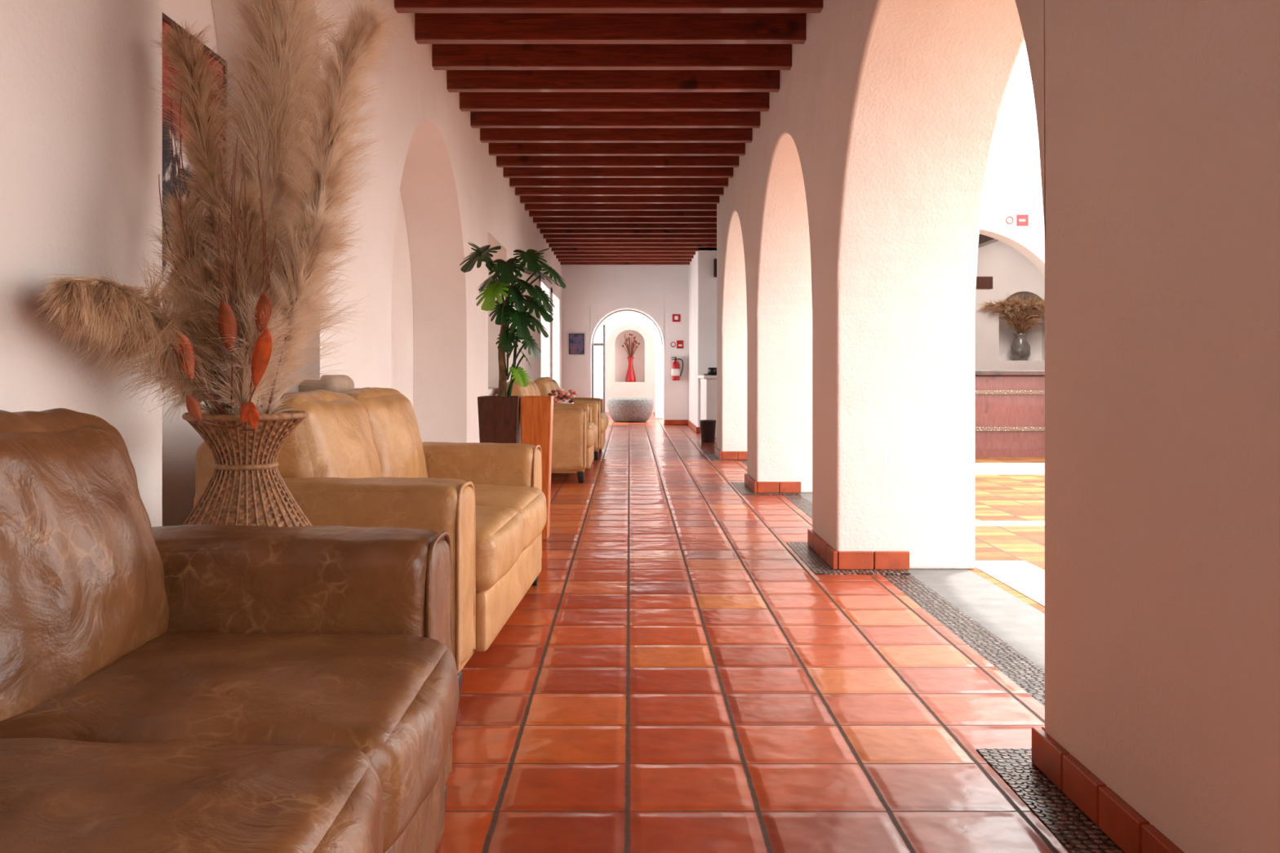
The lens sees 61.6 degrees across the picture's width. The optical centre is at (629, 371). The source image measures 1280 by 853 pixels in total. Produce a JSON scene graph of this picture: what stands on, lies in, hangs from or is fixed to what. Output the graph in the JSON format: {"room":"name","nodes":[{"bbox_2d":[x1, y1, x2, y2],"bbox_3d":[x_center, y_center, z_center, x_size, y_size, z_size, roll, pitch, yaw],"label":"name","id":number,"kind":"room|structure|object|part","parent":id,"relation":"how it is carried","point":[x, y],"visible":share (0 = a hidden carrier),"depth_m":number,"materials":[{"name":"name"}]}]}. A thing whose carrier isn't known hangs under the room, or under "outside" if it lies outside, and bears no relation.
{"room":"hotel corridor","nodes":[
{"label":"hotel corridor","id":0,"kind":"room"},
{"bbox_2d":[0,0,561,527],"bbox_3d":[-1.490,-0.745,8.350,0.420,3.510,23.900,0,0,0],"label":"wall","id":1,"kind":"structure","parent":0,"point":[81,153],"depth_m":2.89,"materials":[{"name":"paint"}]},
{"bbox_2d":[298,374,354,393],"bbox_3d":[-1.300,0.070,4.600,0.180,0.110,0.340,0,0,0],"label":"stone ledge","id":2,"kind":"object","parent":1,"relation":"attached to","point":[346,384],"visible":0.45,"depth_m":4.45,"materials":[{"name":"beige stone"}]},
{"bbox_2d":[538,275,559,387],"bbox_3d":[-1.270,-0.205,17.300,0.021,2.330,4.200,0,0,0],"label":"window surround","id":3,"kind":"object","parent":1,"relation":"attached to","point":[543,282],"visible":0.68,"depth_m":17.50,"materials":[{"name":"white paint"}]},
{"bbox_2d":[664,419,700,432],"bbox_3d":[0.820,0.960,19.257,1.793,0.092,4.336,0,0,-41],"label":"baseboard","id":4,"kind":"structure","parent":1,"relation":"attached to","point":[697,429],"depth_m":20.28,"materials":[{"name":"tile"}]},
{"bbox_2d":[162,0,413,526],"bbox_3d":[-1.740,-0.745,4.700,0.079,3.510,16.600,0,0,0],"label":"wall","id":5,"kind":"structure","parent":0,"point":[181,442],"depth_m":4.21,"materials":[{"name":"paint"}]},
{"bbox_2d":[162,12,226,315],"bbox_3d":[-1.674,-0.670,3.700,0.048,1.200,1.400,0,0,0],"label":"abstract painting","id":6,"kind":"object","parent":5,"relation":"attached to","point":[167,171],"visible":0.15,"depth_m":3.89,"materials":[{"name":"fabric"}]},
{"bbox_2d":[553,400,573,403],"bbox_3d":[-0.720,0.360,11.750,0.220,0.100,0.220,0,0,0],"label":"bowl","id":7,"kind":"object","parent":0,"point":[554,401],"depth_m":11.64,"materials":[{"name":"ceramic"}]},
{"bbox_2d":[394,0,822,264],"bbox_3d":[0.485,-2.065,8.405,3.630,0.170,23.050,0,0,0],"label":"ceiling","id":8,"kind":"structure","parent":0,"point":[620,127],"depth_m":8.08,"materials":[{"name":"brown wood"}]},
{"bbox_2d":[975,234,999,289],"bbox_3d":[5.770,-1.625,14.600,3.140,0.830,3.800,0,0,0],"label":"ceiling beams","id":9,"kind":"structure","parent":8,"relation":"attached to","point":[982,282],"depth_m":15.70,"materials":[{"name":"brown wood"}]},
{"bbox_2d":[561,264,688,424],"bbox_3d":[0.410,-0.745,20.475,4.380,3.510,0.350,0,0,0],"label":"wall","id":10,"kind":"structure","parent":0,"point":[591,292],"depth_m":20.30,"materials":[{"name":"white paint"}]},
{"bbox_2d":[568,333,584,354],"bbox_3d":[-1.000,-0.520,20.284,0.290,0.390,0.030,0,0,0],"label":"framed poster","id":11,"kind":"object","parent":10,"relation":"attached to","point":[576,341],"visible":1,"depth_m":20.28,"materials":[{"name":"black paper"}]},
{"bbox_2d":[593,346,603,399],"bbox_3d":[-0.590,0.230,20.445,0.180,1.440,0.010,0,0,0],"label":"glass","id":12,"kind":"object","parent":10,"relation":"attached to","point":[597,350],"visible":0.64,"depth_m":20.44,"materials":[{"name":"glass"}]},
{"bbox_2d":[591,324,604,413],"bbox_3d":[-0.590,0.060,20.445,0.260,1.900,0.050,0,0,0],"label":"frame","id":13,"kind":"object","parent":10,"relation":"attached to","point":[603,343],"visible":0.49,"depth_m":20.42,"materials":[{"name":"metal"}]},
{"bbox_2d":[591,309,662,344],"bbox_3d":[-0.040,-0.846,20.400,1.350,0.674,0.032,0,0,0],"label":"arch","id":14,"kind":"object","parent":10,"relation":"attached to","point":[615,312],"visible":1,"depth_m":20.39,"materials":[{"name":"paint"}]},
{"bbox_2d":[669,355,683,380],"bbox_3d":[0.888,-0.060,20.189,0.256,0.460,0.217,0,0,0],"label":"fire extinguisher","id":15,"kind":"object","parent":10,"relation":"attached to","point":[676,362],"visible":1,"depth_m":20.15,"materials":[{"name":"red metal"}]},
{"bbox_2d":[672,314,679,321],"bbox_3d":[0.890,-1.010,20.291,0.150,0.140,0.015,0,0,0],"label":"exit sign","id":16,"kind":"object","parent":10,"relation":"attached to","point":[676,317],"visible":1,"depth_m":20.29,"materials":[{"name":"red plastic"}]},
{"bbox_2d":[670,340,683,348],"bbox_3d":[0.895,-0.510,20.287,0.260,0.160,0.024,0,0,0],"label":"no smoking sign","id":17,"kind":"object","parent":10,"relation":"attached to","point":[673,344],"visible":1,"depth_m":20.28,"materials":[{"name":"white paint"}]},
{"bbox_3d":[0.895,-0.510,20.293,0.260,0.160,0.012,0,0,0],"label":"plate","id":18,"kind":"part","parent":17,"relation":"part of","materials":[{"name":"white paint"}]},
{"bbox_3d":[0.959,-0.510,20.285,0.128,0.152,0.003,0,0,0],"label":"red panel","id":19,"kind":"part","parent":17,"relation":"part of","materials":[{"name":"plastic"}]},
{"bbox_2d":[591,309,662,418],"bbox_3d":[0.000,-0.640,23.125,6.000,3.300,0.250,0,0,0],"label":"wall","id":20,"kind":"structure","parent":0,"point":[616,320],"depth_m":23.00,"materials":[{"name":"white paint"}]},
{"bbox_2d":[605,324,655,412],"bbox_3d":[0.000,-0.790,26.650,6.000,3.600,0.300,0,0,0],"label":"wall","id":21,"kind":"structure","parent":0,"point":[646,389],"depth_m":26.50,"materials":[{"name":"paint"}]},
{"bbox_2d":[614,330,644,382],"bbox_3d":[0.000,-0.790,26.850,6.000,3.600,0.099,0,0,0],"label":"backing","id":22,"kind":"object","parent":21,"relation":"attached to","point":[621,362],"depth_m":26.80,"materials":[{"name":"paint"}]},
{"bbox_2d":[622,333,639,382],"bbox_3d":[0.047,-0.342,26.648,0.406,1.204,0.270,0,0,-26],"label":"vase","id":23,"kind":"object","parent":21,"relation":"on","point":[630,375],"visible":1,"depth_m":26.59,"materials":[{"name":"ceramic"}]},
{"bbox_2d":[688,247,716,426],"bbox_3d":[1.860,-0.570,18.950,1.480,3.160,2.700,0,0,0],"label":"wall","id":24,"kind":"structure","parent":0,"point":[702,282],"depth_m":17.60,"materials":[{"name":"white paint"}]},
{"bbox_2d":[713,258,716,277],"bbox_3d":[1.440,-1.690,17.531,0.120,0.300,0.134,0,0,0],"label":"wall speaker","id":25,"kind":"object","parent":24,"relation":"attached to","point":[714,260],"visible":0.44,"depth_m":17.47,"materials":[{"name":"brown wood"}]},
{"bbox_2d":[715,260,716,275],"bbox_3d":[1.440,-1.690,17.466,0.090,0.240,0.005,0,0,0],"label":"grille","id":26,"kind":"object","parent":25,"relation":"attached to","point":[715,260],"depth_m":17.46,"materials":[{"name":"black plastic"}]},
{"bbox_2d":[435,412,1124,852],"bbox_3d":[4.860,1.058,13.550,13.280,0.104,34.900,0,0,0],"label":"floor","id":27,"kind":"structure","parent":0,"point":[673,676],"depth_m":3.39,"materials":[{"name":"tile"}]},
{"bbox_2d":[0,408,458,852],"bbox_3d":[-0.781,0.537,1.215,0.943,0.946,2.390,0,0,0],"label":"leather sofa","id":28,"kind":"object","parent":27,"relation":"on","point":[183,688],"visible":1,"depth_m":1.68,"materials":[{"name":"brown leather"}]},
{"bbox_2d":[0,408,169,721],"bbox_3d":[-1.036,0.338,1.827,0.330,0.553,0.622,-13,0,0],"label":"cushion","id":29,"kind":"object","parent":28,"relation":"on","point":[85,578],"depth_m":1.73,"materials":[{"name":"brown leather"}]},
{"bbox_2d":[0,737,383,852],"bbox_3d":[-0.692,0.616,1.216,0.758,0.262,0.622,1,0,0],"label":"seat cushion","id":30,"kind":"object","parent":28,"relation":"on","point":[58,795],"depth_m":1.28,"materials":[{"name":"brown leather"}]},
{"bbox_2d":[0,631,458,852],"bbox_3d":[-0.690,0.614,1.825,0.761,0.262,0.622,1,0,0],"label":"seat cushion","id":31,"kind":"object","parent":28,"relation":"on","point":[392,698],"depth_m":1.67,"materials":[{"name":"brown leather"}]},
{"bbox_3d":[-0.815,0.627,2.265,0.860,0.596,0.291,0,0,0],"label":"arm","id":32,"kind":"part","parent":28,"relation":"part of","materials":[{"name":"brown leather"}]},
{"bbox_3d":[-0.385,0.810,1.215,0.050,0.200,1.830,0,0,0],"label":"rail","id":33,"kind":"part","parent":28,"relation":"part of","materials":[{"name":"brown leather"}]},
{"bbox_2d":[193,386,546,702],"bbox_3d":[-0.839,0.538,4.172,0.922,0.944,1.969,0,0,3],"label":"leather sofa","id":34,"kind":"object","parent":27,"relation":"on","point":[359,457],"visible":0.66,"depth_m":3.58,"materials":[{"name":"beige leather"}]},
{"bbox_3d":[-1.210,0.560,4.189,0.174,0.724,1.894,0,0,3],"label":"frame","id":35,"kind":"part","parent":34,"relation":"part of","materials":[{"name":"beige leather"}]},
{"bbox_2d":[259,389,382,478],"bbox_3d":[-1.100,0.341,3.831,0.326,0.554,0.713,-13,-1,3],"label":"cushion","id":36,"kind":"object","parent":34,"relation":"on","point":[335,439],"depth_m":3.61,"materials":[{"name":"beige leather"}]},
{"bbox_3d":[-0.909,0.627,3.336,0.837,0.592,0.289,0,0,3],"label":"arm","id":37,"kind":"part","parent":34,"relation":"part of","materials":[{"name":"beige leather"}]},
{"bbox_2d":[342,386,427,477],"bbox_3d":[-1.067,0.341,4.535,0.331,0.554,0.709,-13,-1,3],"label":"cushion","id":38,"kind":"object","parent":34,"relation":"on","point":[396,437],"depth_m":4.37,"materials":[{"name":"beige leather"}]},
{"bbox_3d":[-0.833,0.627,5.013,0.836,0.594,0.288,0,0,3],"label":"arm","id":39,"kind":"part","parent":34,"relation":"part of","materials":[{"name":"beige leather"}]},
{"bbox_2d":[475,505,524,591],"bbox_3d":[-0.771,0.615,3.816,0.751,0.260,0.716,1,0,3],"label":"seat cushion","id":40,"kind":"object","parent":34,"relation":"on","point":[499,530],"depth_m":3.63,"materials":[{"name":"beige leather"}]},
{"bbox_3d":[-0.451,0.810,4.155,0.050,0.200,1.410,0,0,3],"label":"rail","id":41,"kind":"part","parent":34,"relation":"part of","materials":[{"name":"beige leather"}]},
{"bbox_2d":[473,484,546,552],"bbox_3d":[-0.741,0.616,4.521,0.756,0.260,0.716,1,0,3],"label":"seat cushion","id":42,"kind":"object","parent":34,"relation":"on","point":[527,500],"depth_m":4.39,"materials":[{"name":"beige leather"}]},
{"bbox_2d":[477,395,521,443],"bbox_3d":[-0.780,0.580,6.500,0.249,0.860,0.249,0,0,0],"label":"pot","id":43,"kind":"object","parent":27,"relation":"on","point":[499,416],"depth_m":6.38,"materials":[{"name":"brown wood"}]},
{"bbox_2d":[459,242,565,443],"bbox_3d":[-0.679,0.110,6.443,0.584,1.795,0.479,0,0,29],"label":"monstera","id":44,"kind":"object","parent":27,"relation":"on","point":[499,416],"visible":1,"depth_m":6.38,"materials":[{"name":"green plant"}]},
{"bbox_2d":[520,395,553,539],"bbox_3d":[-0.560,0.580,6.500,0.190,0.860,0.190,0,0,0],"label":"wooden planter","id":45,"kind":"object","parent":27,"relation":"on","point":[536,412],"visible":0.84,"depth_m":6.41,"materials":[{"name":"orange wood"}]},
{"bbox_2d":[494,378,597,482],"bbox_3d":[-0.783,0.538,10.525,0.930,0.944,1.669,0,0,0],"label":"leather sofa","id":46,"kind":"object","parent":27,"relation":"on","point":[575,435],"visible":0.37,"depth_m":9.70,"materials":[{"name":"beige leather"}]},
{"bbox_2d":[506,378,535,395],"bbox_3d":[-1.034,0.341,10.248,0.326,0.554,0.559,-13,0,0],"label":"cushion","id":47,"kind":"object","parent":46,"relation":"on","point":[517,390],"depth_m":9.99,"materials":[{"name":"beige leather"}]},
{"bbox_2d":[524,378,541,395],"bbox_3d":[-1.034,0.341,10.804,0.330,0.553,0.568,-13,0,0],"label":"cushion","id":48,"kind":"object","parent":46,"relation":"on","point":[535,388],"depth_m":10.69,"materials":[{"name":"beige leather"}]},
{"bbox_3d":[-0.815,0.627,9.836,0.846,0.592,0.289,0,0,0],"label":"arm","id":49,"kind":"part","parent":46,"relation":"part of","materials":[{"name":"beige leather"}]},
{"bbox_3d":[-0.815,0.627,11.215,0.847,0.594,0.288,0,0,0],"label":"arm","id":50,"kind":"part","parent":46,"relation":"part of","materials":[{"name":"beige leather"}]},
{"bbox_3d":[-0.390,0.810,10.525,0.050,0.200,1.110,0,0,0],"label":"rail","id":51,"kind":"part","parent":46,"relation":"part of","materials":[{"name":"beige leather"}]},
{"bbox_2d":[586,423,595,448],"bbox_3d":[-0.695,0.615,10.247,0.750,0.260,0.567,1,0,0],"label":"seat cushion","id":52,"kind":"object","parent":46,"relation":"on","point":[590,431],"depth_m":10.00,"materials":[{"name":"beige leather"}]},
{"bbox_2d":[586,421,597,439],"bbox_3d":[-0.696,0.616,10.803,0.755,0.261,0.564,1,0,0],"label":"seat cushion","id":53,"kind":"object","parent":46,"relation":"on","point":[592,424],"depth_m":10.71,"materials":[{"name":"beige leather"}]},
{"bbox_2d":[547,388,578,403],"bbox_3d":[-0.720,0.597,11.750,0.400,0.826,0.400,0,0,0],"label":"flower arrangement","id":54,"kind":"object","parent":27,"relation":"on","point":[562,397],"visible":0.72,"depth_m":11.68,"materials":[{"name":"pink plant"}]},
{"bbox_2d":[533,377,608,459],"bbox_3d":[-0.733,0.538,13.025,0.950,0.944,1.669,0,0,0],"label":"leather sofa","id":55,"kind":"object","parent":27,"relation":"on","point":[545,384],"visible":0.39,"depth_m":12.48,"materials":[{"name":"beige leather"}]},
{"bbox_2d":[533,377,558,398],"bbox_3d":[-0.994,0.341,12.748,0.326,0.554,0.559,-13,0,0],"label":"cushion","id":56,"kind":"object","parent":55,"relation":"on","point":[545,385],"depth_m":12.49,"materials":[{"name":"beige leather"}]},
{"bbox_2d":[546,377,559,389],"bbox_3d":[-0.994,0.341,13.304,0.330,0.553,0.568,-13,0,0],"label":"cushion","id":57,"kind":"object","parent":55,"relation":"on","point":[556,384],"depth_m":13.20,"materials":[{"name":"beige leather"}]},
{"bbox_3d":[-0.765,0.627,13.715,0.867,0.594,0.288,0,0,0],"label":"arm","id":58,"kind":"part","parent":55,"relation":"part of","materials":[{"name":"beige leather"}]},
{"bbox_3d":[-0.765,0.627,12.336,0.866,0.592,0.289,0,0,0],"label":"arm","id":59,"kind":"part","parent":55,"relation":"part of","materials":[{"name":"beige leather"}]},
{"bbox_3d":[-0.330,0.810,13.025,0.050,0.200,1.110,0,0,0],"label":"rail","id":60,"kind":"part","parent":55,"relation":"part of","materials":[{"name":"beige leather"}]},
{"bbox_2d":[600,413,607,432],"bbox_3d":[-0.634,0.615,12.747,0.750,0.260,0.567,1,0,0],"label":"seat cushion","id":61,"kind":"object","parent":55,"relation":"on","point":[603,422],"depth_m":12.50,"materials":[{"name":"beige leather"}]},
{"bbox_2d":[600,412,608,426],"bbox_3d":[-0.636,0.616,13.303,0.755,0.261,0.564,1,0,0],"label":"seat cushion","id":62,"kind":"object","parent":55,"relation":"on","point":[602,413],"depth_m":13.20,"materials":[{"name":"beige leather"}]},
{"bbox_2d":[607,397,653,422],"bbox_3d":[0.020,0.775,21.600,0.930,0.470,0.930,0,0,0],"label":"stone planter","id":63,"kind":"object","parent":27,"relation":"on","point":[620,409],"visible":1,"depth_m":21.23,"materials":[{"name":"grey stone"}]},
{"bbox_2d":[697,375,716,438],"bbox_3d":[1.390,0.535,16.850,0.540,0.950,1.400,0,0,0],"label":"pedestal","id":64,"kind":"object","parent":27,"relation":"on","point":[708,383],"visible":0.41,"depth_m":16.20,"materials":[{"name":"white paint"}]},
{"bbox_2d":[703,367,716,375],"bbox_3d":[1.280,0.000,16.400,0.300,0.120,0.300,0,0,0],"label":"hat","id":65,"kind":"object","parent":64,"relation":"on","point":[711,371],"visible":0.74,"depth_m":16.32,"materials":[{"name":"fabric"}]},
{"bbox_3d":[1.280,-0.003,16.400,0.172,0.115,0.172,0,0,0],"label":"crown","id":66,"kind":"part","parent":65,"relation":"part of","materials":[{"name":"black plastic"}]},
{"bbox_2d":[699,419,715,442],"bbox_3d":[1.120,0.853,15.300,0.240,0.315,0.240,0,0,0],"label":"waste bin","id":67,"kind":"object","parent":27,"relation":"on","point":[708,427],"visible":1,"depth_m":15.21,"materials":[{"name":"grey metal"}]},
{"bbox_3d":[-1.000,0.745,2.800,0.410,0.530,0.410,0,0,0],"label":"side table","id":68,"kind":"object","parent":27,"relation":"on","visible":0},
{"bbox_2d":[34,0,408,527],"bbox_3d":[-1.074,-0.392,2.680,0.901,1.747,0.665,0,0,-44],"label":"dried flower arrangement","id":69,"kind":"object","parent":68,"relation":"on","point":[249,335],"visible":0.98,"depth_m":2.69,"materials":[{"name":"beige plant"}]},
{"bbox_3d":[-0.871,-0.070,2.746,0.203,0.561,0.114,0,0,0],"label":"plume stem","id":70,"kind":"part","parent":69,"relation":"part of","materials":[{"name":"beige plant"}]},
{"bbox_2d":[716,0,1279,852],"bbox_3d":[1.410,-0.745,4.680,0.710,3.510,16.560,0,0,0],"label":"wall","id":71,"kind":"structure","parent":0,"point":[848,224],"depth_m":2.51,"materials":[{"name":"paint"}]},
{"bbox_2d":[705,453,1124,852],"bbox_3d":[1.163,1.008,7.280,0.475,0.004,11.600,0,0,0],"label":"trim","id":72,"kind":"structure","parent":71,"relation":"attached to","point":[1077,833],"depth_m":2.58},
{"bbox_2d":[715,447,1184,852],"bbox_3d":[1.228,0.960,7.268,0.389,0.092,11.379,0,0,0],"label":"baseboard","id":73,"kind":"structure","parent":71,"relation":"attached to","point":[1127,828],"depth_m":2.53,"materials":[{"name":"tile"}]},
{"bbox_2d":[968,457,1044,613],"bbox_3d":[6.865,1.060,-0.520,10.270,0.100,26.960,0,0,0],"label":"ground","id":74,"kind":"structure","parent":0,"point":[997,497],"depth_m":7.57,"materials":[{"name":"tile"}]},
{"bbox_2d":[974,462,1044,607],"bbox_3d":[6.615,1.000,8.000,9.770,0.020,7.200,0,0,0],"label":"bands","id":75,"kind":"object","parent":74,"relation":"on","point":[1027,579],"visible":0.22,"depth_m":5.54,"materials":[{"name":"stone"}]},
{"bbox_2d":[974,240,1044,370],"bbox_3d":[7.000,-0.640,16.750,9.000,3.300,0.300,0,0,0],"label":"wall","id":76,"kind":"structure","parent":0,"point":[1011,272],"depth_m":16.60,"materials":[{"name":"white paint"}]},
{"bbox_2d":[999,293,1041,360],"bbox_3d":[7.000,-0.640,16.950,9.000,3.300,0.099,0,0,0],"label":"backing","id":77,"kind":"object","parent":76,"relation":"attached to","point":[1006,337],"depth_m":16.90,"materials":[{"name":"white paint"}]},
{"bbox_2d":[979,102,1044,275],"bbox_3d":[6.633,-1.040,12.450,9.735,4.100,0.300,0,0,0],"label":"wall","id":78,"kind":"structure","parent":0,"point":[1013,184],"depth_m":12.30,"materials":[{"name":"white paint"}]},
{"bbox_2d":[977,293,1044,360],"bbox_3d":[6.083,-0.710,16.598,1.457,1.081,0.609,0,0,0],"label":"vase","id":79,"kind":"object","parent":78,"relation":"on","point":[1020,348],"visible":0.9,"depth_m":16.57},
{"bbox_2d":[1001,213,1028,226],"bbox_3d":[4.420,-1.730,12.280,0.300,0.140,0.034,0,0,0],"label":"sign","id":80,"kind":"object","parent":78,"relation":"attached to","point":[1007,220],"visible":1,"depth_m":12.28,"materials":[{"name":"white paint"}]},
{"bbox_3d":[4.497,-1.730,12.273,0.135,0.130,0.004,0,0,0],"label":"red panel","id":81,"kind":"part","parent":80,"relation":"part of","materials":[{"name":"plastic"}]},
{"bbox_3d":[7.000,1.060,15.280,9.000,0.100,4.640,0,0,0],"label":"floor","id":82,"kind":"structure","parent":0,"visible":0},
{"bbox_2d":[974,370,1044,456],"bbox_3d":[5.200,0.500,13.010,4.160,1.020,0.780,0,0,0],"label":"bar counter","id":83,"kind":"object","parent":82,"relation":"on","point":[1010,405],"depth_m":12.70,"materials":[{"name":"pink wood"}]}
]}

